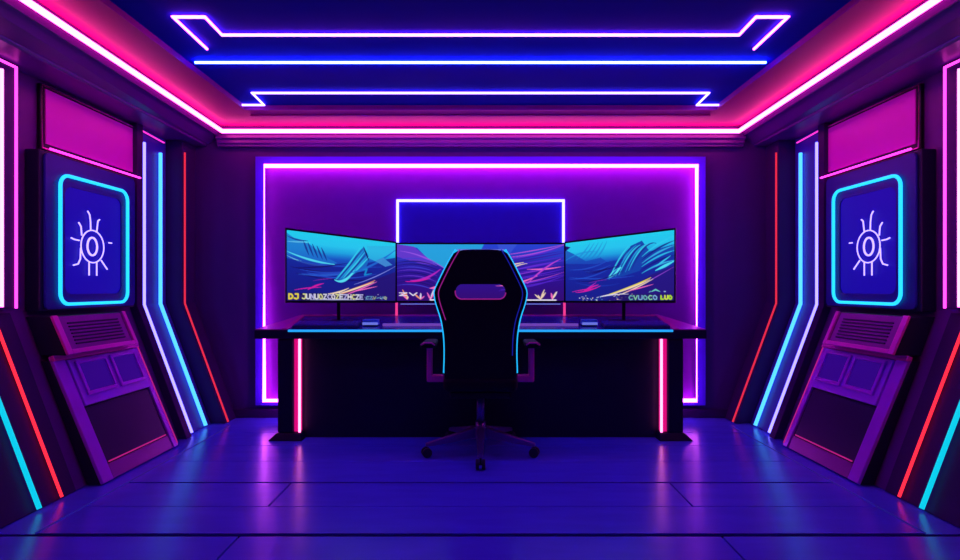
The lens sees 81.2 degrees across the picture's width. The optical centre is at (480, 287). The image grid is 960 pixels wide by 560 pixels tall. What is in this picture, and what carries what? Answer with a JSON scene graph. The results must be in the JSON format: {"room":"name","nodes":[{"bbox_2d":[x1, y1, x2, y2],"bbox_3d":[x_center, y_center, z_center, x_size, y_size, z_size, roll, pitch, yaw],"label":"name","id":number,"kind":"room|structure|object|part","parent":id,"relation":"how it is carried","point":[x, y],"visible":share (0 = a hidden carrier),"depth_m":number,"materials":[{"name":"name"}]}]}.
{"room":"gaming room","nodes":[
{"label":"gaming room","id":0,"kind":"room"},
{"bbox_2d":[0,71,207,489],"bbox_3d":[-2.355,-0.240,2.045,0.470,2.600,5.090,0,0,0],"label":"wall","id":1,"kind":"structure","parent":0,"point":[27,85],"depth_m":3.01,"materials":[{"name":"paint"}]},
{"bbox_2d":[0,68,3,306],"bbox_3d":[-2.395,-0.500,2.800,0.017,1.190,0.017,0,0,0],"label":"wall light","id":2,"kind":"object","parent":1,"relation":"attached to","point":[1,70],"visible":1,"depth_m":2.79,"materials":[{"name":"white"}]},
{"bbox_2d":[0,58,15,308],"bbox_3d":[-2.437,-0.525,2.250,0.064,1.260,1.300,0,0,0],"label":"trim","id":3,"kind":"structure","parent":1,"relation":"attached to","point":[9,72],"depth_m":2.86,"materials":[{"name":"plastic"}]},
{"bbox_2d":[0,59,17,307],"bbox_3d":[-2.400,-0.520,2.325,0.012,1.251,1.151,0,0,0],"label":"wall light","id":4,"kind":"object","parent":1,"relation":"attached to","point":[1,60],"visible":1,"depth_m":2.89,"materials":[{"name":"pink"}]},
{"bbox_2d":[0,398,41,509],"bbox_3d":[-2.269,0.592,2.660,0.368,0.921,0.021,0,0,0],"label":"wall light","id":5,"kind":"object","parent":1,"relation":"attached to","point":[3,414],"visible":1,"depth_m":2.65,"materials":[{"name":"teal plastic"}]},
{"bbox_2d":[0,330,62,497],"bbox_3d":[-2.274,0.592,2.810,0.361,0.918,0.014,0,0,0],"label":"wall light","id":6,"kind":"object","parent":1,"relation":"attached to","point":[1,336],"visible":1,"depth_m":2.81,"materials":[{"name":"red plastic"}]},
{"bbox_2d":[0,313,75,527],"bbox_3d":[-2.290,0.595,2.265,0.350,0.930,1.330,0,0,0],"label":"trim","id":7,"kind":"structure","parent":1,"relation":"attached to","point":[16,501],"depth_m":2.77,"materials":[{"name":"plastic"}]},
{"bbox_2d":[0,0,220,145],"bbox_3d":[-2.178,-1.230,2.045,0.585,0.140,5.090,0,0,0],"label":"ceiling beam","id":8,"kind":"structure","parent":1,"relation":"attached to","point":[40,49],"depth_m":3.13,"materials":[{"name":"paint"}]},
{"bbox_2d":[143,131,164,142],"bbox_3d":[-2.430,-1.123,4.155,0.011,0.026,0.291,0,0,0],"label":"wall light","id":9,"kind":"object","parent":1,"relation":"attached to","point":[143,131],"visible":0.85,"depth_m":4.15,"materials":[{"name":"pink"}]},
{"bbox_2d":[129,123,191,438],"bbox_3d":[-2.265,-0.050,3.965,0.408,2.220,0.070,0,0,0],"label":"trim","id":10,"kind":"structure","parent":1,"relation":"attached to","point":[139,314],"depth_m":3.94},
{"bbox_2d":[143,142,192,432],"bbox_3d":[-2.263,-0.002,4.055,0.363,2.106,0.018,0,0,0],"label":"wall light","id":11,"kind":"object","parent":1,"relation":"attached to","point":[144,143],"visible":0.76,"depth_m":4.05,"materials":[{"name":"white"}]},
{"bbox_2d":[143,129,209,431],"bbox_3d":[-2.289,-0.050,4.188,0.360,2.220,0.375,0,0,0],"label":"trim","id":12,"kind":"structure","parent":1,"relation":"attached to","point":[154,147],"depth_m":4.21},
{"bbox_2d":[159,153,207,425],"bbox_3d":[-2.268,0.011,4.270,0.369,2.082,0.024,0,0,0],"label":"wall light","id":13,"kind":"object","parent":1,"relation":"attached to","point":[161,306],"visible":1,"depth_m":4.26,"materials":[{"name":"blue"}]},
{"bbox_2d":[184,152,228,421],"bbox_3d":[-2.145,-0.005,4.385,0.352,2.110,0.013,0,0,0],"label":"wall light","id":14,"kind":"object","parent":1,"relation":"attached to","point":[187,310],"visible":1,"depth_m":4.38,"materials":[{"name":"red"}]},
{"bbox_2d":[0,418,959,559],"bbox_3d":[0.000,1.110,2.070,5.500,0.100,5.140,0,0,0],"label":"floor","id":15,"kind":"structure","parent":0,"point":[237,493],"depth_m":2.70,"materials":[{"name":"tile"}]},
{"bbox_2d":[25,83,177,484],"bbox_3d":[-2.247,-0.040,3.498,0.442,2.200,0.975,0,0,0],"label":"machine","id":16,"kind":"object","parent":15,"relation":"on","point":[80,187],"visible":0.99,"depth_m":3.29,"materials":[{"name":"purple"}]},
{"bbox_3d":[-2.171,0.723,3.053,0.290,0.670,0.085,0,0,0],"label":"rail","id":17,"kind":"part","parent":16,"relation":"part of","materials":[{"name":"purple metal"}]},
{"bbox_3d":[-2.443,-0.965,3.550,0.007,0.306,0.810,0,0,0],"label":"marquee panel","id":18,"kind":"part","parent":16,"relation":"part of","materials":[{"name":"purple"}]},
{"bbox_3d":[-2.272,0.257,3.330,0.102,0.214,0.620,0,0,0],"label":"grille frame","id":19,"kind":"part","parent":16,"relation":"part of","materials":[{"name":"purple metal"}]},
{"bbox_2d":[58,313,131,348],"bbox_3d":[-2.283,0.248,3.335,0.079,0.180,0.540,0,0,0],"label":"grille","id":20,"kind":"object","parent":16,"relation":"attached to","point":[97,330],"depth_m":3.32,"materials":[{"name":"purple metal"}]},
{"bbox_3d":[-2.234,0.505,3.265,0.089,0.193,0.260,0,0,0],"label":"display frame","id":21,"kind":"part","parent":16,"relation":"part of","materials":[{"name":"purple metal"}]},
{"bbox_3d":[-2.248,0.528,3.402,0.126,0.259,0.605,0,0,0],"label":"control panel","id":22,"kind":"part","parent":16,"relation":"part of","materials":[{"name":"purple metal"}]},
{"bbox_3d":[-2.140,0.817,3.402,0.126,0.296,0.595,0,0,0],"label":"door","id":23,"kind":"part","parent":16,"relation":"part of","materials":[{"name":"metal"}]},
{"bbox_3d":[-2.234,0.505,3.550,0.089,0.193,0.250,0,0,0],"label":"display frame","id":24,"kind":"part","parent":16,"relation":"part of","materials":[{"name":"purple plastic"}]},
{"bbox_3d":[-2.069,0.965,3.400,0.007,0.007,0.560,0,0,0],"label":"door trim","id":25,"kind":"part","parent":16,"relation":"part of","materials":[{"name":"pink"}]},
{"bbox_3d":[-2.054,1.017,3.402,0.042,0.082,0.595,0,0,0],"label":"kick plate","id":26,"kind":"part","parent":16,"relation":"part of","materials":[{"name":"purple metal"}]},
{"bbox_3d":[-2.173,0.724,3.735,0.287,0.668,0.050,0,0,0],"label":"rail","id":27,"kind":"part","parent":16,"relation":"part of","materials":[{"name":"purple metal"}]},
{"bbox_3d":[-2.167,0.713,3.755,0.276,0.654,0.007,0,0,0],"label":"edge trim","id":28,"kind":"part","parent":16,"relation":"part of","materials":[{"name":"purple metal"}]},
{"bbox_2d":[35,426,229,533],"bbox_3d":[-1.922,1.060,3.360,0.007,0.007,1.880,0,0,0],"label":"baseboard","id":29,"kind":"structure","parent":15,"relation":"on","point":[228,426],"depth_m":2.97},
{"bbox_2d":[254,315,706,440],"bbox_3d":[0.000,0.634,4.136,3.143,0.851,0.529,0,0,0],"label":"desk","id":30,"kind":"object","parent":15,"relation":"on","point":[364,380],"visible":0.92,"depth_m":3.97,"materials":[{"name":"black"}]},
{"bbox_3d":[-1.475,0.253,4.145,0.180,0.076,0.502,0,0,0],"label":"wing panel","id":31,"kind":"part","parent":30,"relation":"part of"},
{"bbox_3d":[-1.360,0.682,4.030,0.110,0.655,0.260,0,0,0],"label":"leg","id":32,"kind":"part","parent":30,"relation":"part of","materials":[{"name":"black metal"}]},
{"bbox_3d":[-1.283,0.680,3.942,0.042,0.650,0.045,0,0,0],"label":"panel","id":33,"kind":"part","parent":30,"relation":"part of","materials":[{"name":"pink"}]},
{"bbox_2d":[292,321,361,327],"bbox_3d":[-1.090,0.259,4.000,0.460,0.044,0.150,0,0,0],"label":"keyboard","id":34,"kind":"object","parent":30,"relation":"on","point":[300,324],"visible":1,"depth_m":3.94,"materials":[{"name":"black plastic"}]},
{"bbox_2d":[285,228,395,320],"bbox_3d":[-1.022,-0.084,4.148,0.809,0.680,0.152,0,0,-21],"label":"monitor","id":35,"kind":"object","parent":30,"relation":"on","point":[320,267],"visible":1,"depth_m":4.10,"materials":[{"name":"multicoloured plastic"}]},
{"bbox_2d":[362,319,379,324],"bbox_3d":[-0.786,0.245,4.023,0.110,0.041,0.074,0,0,0],"label":"speaker","id":36,"kind":"object","parent":30,"relation":"on","point":[365,321],"visible":1,"depth_m":3.99},
{"bbox_2d":[362,322,377,324],"bbox_3d":[-0.786,0.254,3.988,0.110,0.018,0.004,0,0,0],"label":"light","id":37,"kind":"object","parent":36,"relation":"attached to","point":[363,323],"depth_m":3.99,"materials":[{"name":"blue"}]},
{"bbox_2d":[395,303,397,315],"bbox_3d":[-0.655,0.161,4.370,0.018,0.111,0.018,0,0,0],"label":"light bar","id":38,"kind":"object","parent":30,"relation":"on","point":[396,304],"visible":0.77,"depth_m":4.37,"materials":[{"name":"pink"}]},
{"bbox_2d":[396,243,564,304],"bbox_3d":[0.000,-0.062,4.352,1.321,0.578,0.082,0,0,0],"label":"monitor","id":39,"kind":"object","parent":30,"relation":"on","point":[419,266],"visible":0.66,"depth_m":4.33,"materials":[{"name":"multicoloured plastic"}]},
{"bbox_3d":[0.000,0.702,3.982,2.600,0.713,0.025,0,0,0],"label":"modesty panel","id":40,"kind":"part","parent":30,"relation":"part of","materials":[{"name":"black wood"}]},
{"bbox_3d":[0.000,0.263,4.010,1.400,0.018,0.020,0,0,0],"label":"light rail","id":41,"kind":"part","parent":30,"relation":"part of","materials":[{"name":"purple"}]},
{"bbox_2d":[288,330,672,331],"bbox_3d":[0.000,0.297,3.886,2.670,0.016,0.016,0,0,0],"label":"light","id":42,"kind":"object","parent":30,"relation":"attached to","point":[288,330],"depth_m":3.88,"materials":[{"name":"plastic"}]},
{"bbox_2d":[563,303,565,315],"bbox_3d":[0.655,0.161,4.370,0.018,0.111,0.018,0,0,0],"label":"light bar","id":43,"kind":"object","parent":30,"relation":"on","point":[564,304],"visible":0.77,"depth_m":4.37,"materials":[{"name":"pink"}]},
{"bbox_2d":[580,319,597,324],"bbox_3d":[0.779,0.245,4.023,0.110,0.041,0.074,0,0,0],"label":"speaker","id":44,"kind":"object","parent":30,"relation":"on","point":[582,321],"visible":1,"depth_m":3.99},
{"bbox_2d":[582,322,597,324],"bbox_3d":[0.779,0.254,3.988,0.110,0.018,0.004,0,0,0],"label":"light","id":45,"kind":"object","parent":44,"relation":"attached to","point":[583,323],"depth_m":3.99,"materials":[{"name":"blue"}]},
{"bbox_2d":[565,228,675,320],"bbox_3d":[1.024,-0.083,4.152,0.810,0.681,0.153,0,0,21],"label":"monitor","id":46,"kind":"object","parent":30,"relation":"on","point":[640,267],"visible":1,"depth_m":4.09,"materials":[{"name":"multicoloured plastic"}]},
{"bbox_2d":[600,321,669,327],"bbox_3d":[1.100,0.259,4.000,0.460,0.044,0.150,0,0,0],"label":"keyboard","id":47,"kind":"object","parent":30,"relation":"on","point":[606,324],"visible":1,"depth_m":3.94,"materials":[{"name":"black plastic"}]},
{"bbox_3d":[1.283,0.680,3.942,0.042,0.650,0.045,0,0,0],"label":"panel","id":48,"kind":"part","parent":30,"relation":"part of","materials":[{"name":"pink"}]},
{"bbox_3d":[1.360,0.682,4.030,0.110,0.655,0.260,0,0,0],"label":"leg","id":49,"kind":"part","parent":30,"relation":"part of","materials":[{"name":"black metal"}]},
{"bbox_3d":[1.475,0.253,4.145,0.180,0.076,0.502,0,0,0],"label":"wing panel","id":50,"kind":"part","parent":30,"relation":"part of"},
{"bbox_2d":[420,249,540,469],"bbox_3d":[0.000,0.412,3.591,0.748,1.294,0.712,0,0,0],"label":"gaming chair","id":51,"kind":"object","parent":15,"relation":"on","point":[480,335],"visible":1,"depth_m":3.41,"materials":[{"name":"black leather"}]},
{"bbox_3d":[-0.320,0.352,3.560,0.097,0.035,0.280,0,0,0],"label":"armrest","id":52,"kind":"part","parent":51,"relation":"part of","materials":[{"name":"plastic"}]},
{"bbox_3d":[-0.320,0.465,3.530,0.034,0.190,0.060,0,0,0],"label":"post","id":53,"kind":"part","parent":51,"relation":"part of","materials":[{"name":"plastic"}]},
{"bbox_3d":[-0.190,0.945,3.558,0.320,0.097,0.055,0,0,-18],"label":"leg","id":54,"kind":"part","parent":51,"relation":"part of","materials":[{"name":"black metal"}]},
{"bbox_3d":[-0.118,0.945,3.782,0.055,0.097,0.320,0,0,-36],"label":"leg","id":55,"kind":"part","parent":51,"relation":"part of","materials":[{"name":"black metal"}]},
{"bbox_3d":[0.000,0.595,3.670,0.460,0.090,0.500,0,0,0],"label":"seat","id":56,"kind":"part","parent":51,"relation":"part of","materials":[{"name":"black leather"}]},
{"bbox_3d":[0.000,0.663,3.630,0.380,0.044,0.340,0,0,0],"label":"seat plate","id":57,"kind":"part","parent":51,"relation":"part of","materials":[{"name":"black plastic"}]},
{"bbox_3d":[0.000,0.945,3.420,0.055,0.097,0.320,0,0,0],"label":"leg","id":58,"kind":"part","parent":51,"relation":"part of","materials":[{"name":"black metal"}]},
{"bbox_3d":[0.000,0.185,3.429,0.558,0.836,0.146,0,0,0],"label":"backrest","id":59,"kind":"part","parent":51,"relation":"part of","materials":[{"name":"black leather"}]},
{"bbox_3d":[0.118,0.945,3.782,0.055,0.097,0.320,0,0,36],"label":"leg","id":60,"kind":"part","parent":51,"relation":"part of","materials":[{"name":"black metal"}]},
{"bbox_3d":[0.190,0.945,3.558,0.320,0.097,0.055,0,0,18],"label":"leg","id":61,"kind":"part","parent":51,"relation":"part of","materials":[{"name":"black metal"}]},
{"bbox_3d":[0.320,0.465,3.530,0.034,0.190,0.060,0,0,0],"label":"post","id":62,"kind":"part","parent":51,"relation":"part of","materials":[{"name":"plastic"}]},
{"bbox_3d":[0.320,0.352,3.560,0.097,0.035,0.280,0,0,0],"label":"armrest","id":63,"kind":"part","parent":51,"relation":"part of","materials":[{"name":"plastic"}]},
{"bbox_2d":[731,426,925,533],"bbox_3d":[1.922,1.060,3.360,0.007,0.007,1.880,0,0,0],"label":"baseboard","id":64,"kind":"structure","parent":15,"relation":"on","point":[731,426],"depth_m":2.97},
{"bbox_2d":[783,83,935,484],"bbox_3d":[2.247,-0.040,3.498,0.442,2.200,0.975,0,0,0],"label":"machine","id":65,"kind":"object","parent":15,"relation":"on","point":[881,184],"visible":0.98,"depth_m":3.29,"materials":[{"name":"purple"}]},
{"bbox_3d":[2.167,0.713,3.755,0.276,0.654,0.007,0,0,0],"label":"edge trim","id":66,"kind":"part","parent":65,"relation":"part of","materials":[{"name":"pink"}]},
{"bbox_3d":[2.173,0.724,3.735,0.287,0.668,0.050,0,0,0],"label":"rail","id":67,"kind":"part","parent":65,"relation":"part of","materials":[{"name":"purple metal"}]},
{"bbox_3d":[2.054,1.017,3.402,0.042,0.082,0.595,0,0,0],"label":"kick plate","id":68,"kind":"part","parent":65,"relation":"part of","materials":[{"name":"purple metal"}]},
{"bbox_3d":[2.069,0.965,3.400,0.007,0.007,0.560,0,0,0],"label":"door trim","id":69,"kind":"part","parent":65,"relation":"part of","materials":[{"name":"pink"}]},
{"bbox_3d":[2.234,0.505,3.550,0.089,0.193,0.250,0,0,0],"label":"display frame","id":70,"kind":"part","parent":65,"relation":"part of","materials":[{"name":"purple metal"}]},
{"bbox_3d":[2.140,0.817,3.402,0.126,0.296,0.595,0,0,0],"label":"door","id":71,"kind":"part","parent":65,"relation":"part of","materials":[{"name":"metal"}]},
{"bbox_3d":[2.248,0.528,3.402,0.126,0.259,0.605,0,0,0],"label":"control panel","id":72,"kind":"part","parent":65,"relation":"part of","materials":[{"name":"purple plastic"}]},
{"bbox_3d":[2.234,0.505,3.265,0.089,0.193,0.260,0,0,0],"label":"display frame","id":73,"kind":"part","parent":65,"relation":"part of","materials":[{"name":"purple plastic"}]},
{"bbox_2d":[829,313,902,348],"bbox_3d":[2.283,0.248,3.335,0.079,0.180,0.540,0,0,0],"label":"grille","id":74,"kind":"object","parent":65,"relation":"attached to","point":[850,330],"depth_m":3.32,"materials":[{"name":"purple metal"}]},
{"bbox_3d":[2.272,0.257,3.330,0.102,0.214,0.620,0,0,0],"label":"grille frame","id":75,"kind":"part","parent":65,"relation":"part of","materials":[{"name":"purple metal"}]},
{"bbox_3d":[2.443,-0.965,3.550,0.007,0.306,0.810,0,0,0],"label":"marquee panel","id":76,"kind":"part","parent":65,"relation":"part of","materials":[{"name":"pink plastic"}]},
{"bbox_3d":[2.171,0.723,3.053,0.290,0.670,0.085,0,0,0],"label":"rail","id":77,"kind":"part","parent":65,"relation":"part of","materials":[{"name":"purple metal"}]},
{"bbox_2d":[37,0,923,125],"bbox_3d":[0.000,-1.354,2.045,4.940,0.132,5.090,0,0,0],"label":"ceiling","id":78,"kind":"structure","parent":0,"point":[143,33],"depth_m":3.21,"materials":[{"name":"paint"}]},
{"bbox_2d":[194,61,766,63],"bbox_3d":[0.000,-1.321,3.280,3.345,0.013,0.013,0,0,0],"label":"recessed light","id":79,"kind":"object","parent":78,"relation":"in","point":[195,62],"visible":1,"depth_m":3.27,"materials":[{"name":"blue plastic"}]},
{"bbox_2d":[171,15,789,49],"bbox_3d":[0.000,-1.321,2.909,3.036,0.013,0.372,0,0,0],"label":"recessed light","id":80,"kind":"object","parent":78,"relation":"in","point":[175,17],"visible":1,"depth_m":2.92,"materials":[{"name":"purple"}]},
{"bbox_2d":[242,92,718,105],"bbox_3d":[0.000,-1.321,3.918,3.472,0.013,0.262,0,0,0],"label":"recessed light","id":81,"kind":"object","parent":78,"relation":"in","point":[252,93],"visible":0.93,"depth_m":3.79,"materials":[{"name":"blue"}]},
{"bbox_2d":[19,0,941,132],"bbox_3d":[0.000,-1.248,2.384,4.140,0.029,4.170,0,0,0],"label":"recessed light","id":82,"kind":"object","parent":78,"relation":"in","point":[30,3],"visible":1,"depth_m":4.00,"materials":[{"name":"pink"}]},
{"bbox_2d":[195,140,765,408],"bbox_3d":[0.000,-0.240,4.640,5.240,2.600,0.100,0,0,0],"label":"wall","id":83,"kind":"structure","parent":0,"point":[224,177],"depth_m":4.59,"materials":[{"name":"paint"}]},
{"bbox_2d":[166,140,235,422],"bbox_3d":[-2.233,-0.050,4.489,0.473,2.220,0.199,0,0,0],"label":"trim","id":84,"kind":"structure","parent":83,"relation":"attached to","point":[175,149],"depth_m":4.39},
{"bbox_2d":[255,157,705,404],"bbox_3d":[0.000,-0.057,4.541,3.656,2.020,0.096,0,0,0],"label":"wall panel","id":85,"kind":"object","parent":83,"relation":"attached to","point":[349,196],"visible":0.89,"depth_m":4.56,"materials":[{"name":"purple"}]},
{"bbox_2d":[396,199,564,242],"bbox_3d":[0.000,-0.319,4.543,1.364,0.798,0.031,0,0,0],"label":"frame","id":86,"kind":"object","parent":85,"relation":"attached to","point":[417,220],"visible":0.4,"depth_m":4.55,"materials":[{"name":"blue"}]},
{"bbox_2d":[215,126,745,147],"bbox_3d":[0.000,-1.225,4.545,4.280,0.150,0.090,0,0,0],"label":"trim","id":87,"kind":"structure","parent":83,"relation":"attached to","point":[223,140],"depth_m":4.52,"materials":[{"name":"paint"}]},
{"bbox_2d":[233,409,727,417],"bbox_3d":[0.000,1.025,4.580,4.200,0.070,0.020,0,0,0],"label":"baseboard","id":88,"kind":"structure","parent":83,"relation":"attached to","point":[239,413],"depth_m":4.57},
{"bbox_2d":[725,140,794,422],"bbox_3d":[2.233,-0.050,4.489,0.473,2.220,0.199,0,0,0],"label":"trim","id":89,"kind":"structure","parent":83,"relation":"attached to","point":[785,149],"depth_m":4.39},
{"bbox_2d":[753,71,959,489],"bbox_3d":[2.355,-0.240,2.045,0.470,2.600,5.090,0,0,0],"label":"wall","id":90,"kind":"structure","parent":0,"point":[933,85],"depth_m":3.01,"materials":[{"name":"paint"}]},
{"bbox_2d":[732,152,776,421],"bbox_3d":[2.145,-0.005,4.385,0.352,2.110,0.013,0,0,0],"label":"wall light","id":91,"kind":"object","parent":90,"relation":"attached to","point":[773,310],"visible":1,"depth_m":4.38,"materials":[{"name":"red"}]},
{"bbox_2d":[753,153,801,425],"bbox_3d":[2.268,0.011,4.270,0.369,2.082,0.024,0,0,0],"label":"wall light","id":92,"kind":"object","parent":90,"relation":"attached to","point":[799,306],"visible":1,"depth_m":4.26,"materials":[{"name":"blue"}]},
{"bbox_2d":[751,129,817,431],"bbox_3d":[2.289,-0.050,4.188,0.360,2.220,0.375,0,0,0],"label":"trim","id":93,"kind":"structure","parent":90,"relation":"attached to","point":[806,147],"depth_m":4.21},
{"bbox_2d":[768,142,817,432],"bbox_3d":[2.263,-0.002,4.055,0.363,2.106,0.018,0,0,0],"label":"wall light","id":94,"kind":"object","parent":90,"relation":"attached to","point":[816,143],"visible":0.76,"depth_m":4.05,"materials":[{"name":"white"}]},
{"bbox_2d":[769,123,831,438],"bbox_3d":[2.265,-0.050,3.965,0.408,2.220,0.070,0,0,0],"label":"trim","id":95,"kind":"structure","parent":90,"relation":"attached to","point":[821,314],"depth_m":3.94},
{"bbox_2d":[796,131,817,142],"bbox_3d":[2.430,-1.123,4.155,0.011,0.026,0.291,0,0,0],"label":"wall light","id":96,"kind":"object","parent":90,"relation":"attached to","point":[816,131],"visible":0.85,"depth_m":4.15,"materials":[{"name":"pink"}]},
{"bbox_2d":[740,0,959,145],"bbox_3d":[2.178,-1.230,2.045,0.585,0.140,5.090,0,0,0],"label":"ceiling beam","id":97,"kind":"structure","parent":90,"relation":"attached to","point":[920,49],"depth_m":3.13,"materials":[{"name":"paint"}]},
{"bbox_2d":[885,313,959,527],"bbox_3d":[2.290,0.595,2.265,0.350,0.930,1.330,0,0,0],"label":"trim","id":98,"kind":"structure","parent":90,"relation":"attached to","point":[943,502],"depth_m":2.77,"materials":[{"name":"plastic"}]},
{"bbox_2d":[898,333,959,497],"bbox_3d":[2.274,0.592,2.810,0.361,0.918,0.014,0,0,0],"label":"wall light","id":99,"kind":"object","parent":90,"relation":"attached to","point":[958,338],"visible":1,"depth_m":2.81,"materials":[{"name":"red plastic"}]},
{"bbox_2d":[919,401,959,509],"bbox_3d":[2.269,0.592,2.660,0.368,0.921,0.021,0,0,0],"label":"wall light","id":100,"kind":"object","parent":90,"relation":"attached to","point":[956,416],"visible":1,"depth_m":2.65,"materials":[{"name":"teal plastic"}]},
{"bbox_2d":[943,59,959,307],"bbox_3d":[2.400,-0.520,2.325,0.012,1.251,1.151,0,0,0],"label":"wall light","id":101,"kind":"object","parent":90,"relation":"attached to","point":[956,61],"visible":1,"depth_m":2.89,"materials":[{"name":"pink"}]},
{"bbox_2d":[945,58,959,308],"bbox_3d":[2.437,-0.525,2.250,0.064,1.260,1.300,0,0,0],"label":"trim","id":102,"kind":"structure","parent":90,"relation":"attached to","point":[951,72],"depth_m":2.86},
{"bbox_2d":[957,69,959,306],"bbox_3d":[2.395,-0.500,2.800,0.017,1.190,0.017,0,0,0],"label":"wall light","id":103,"kind":"object","parent":90,"relation":"attached to","point":[958,70],"visible":1,"depth_m":2.80,"materials":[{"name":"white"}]}
]}

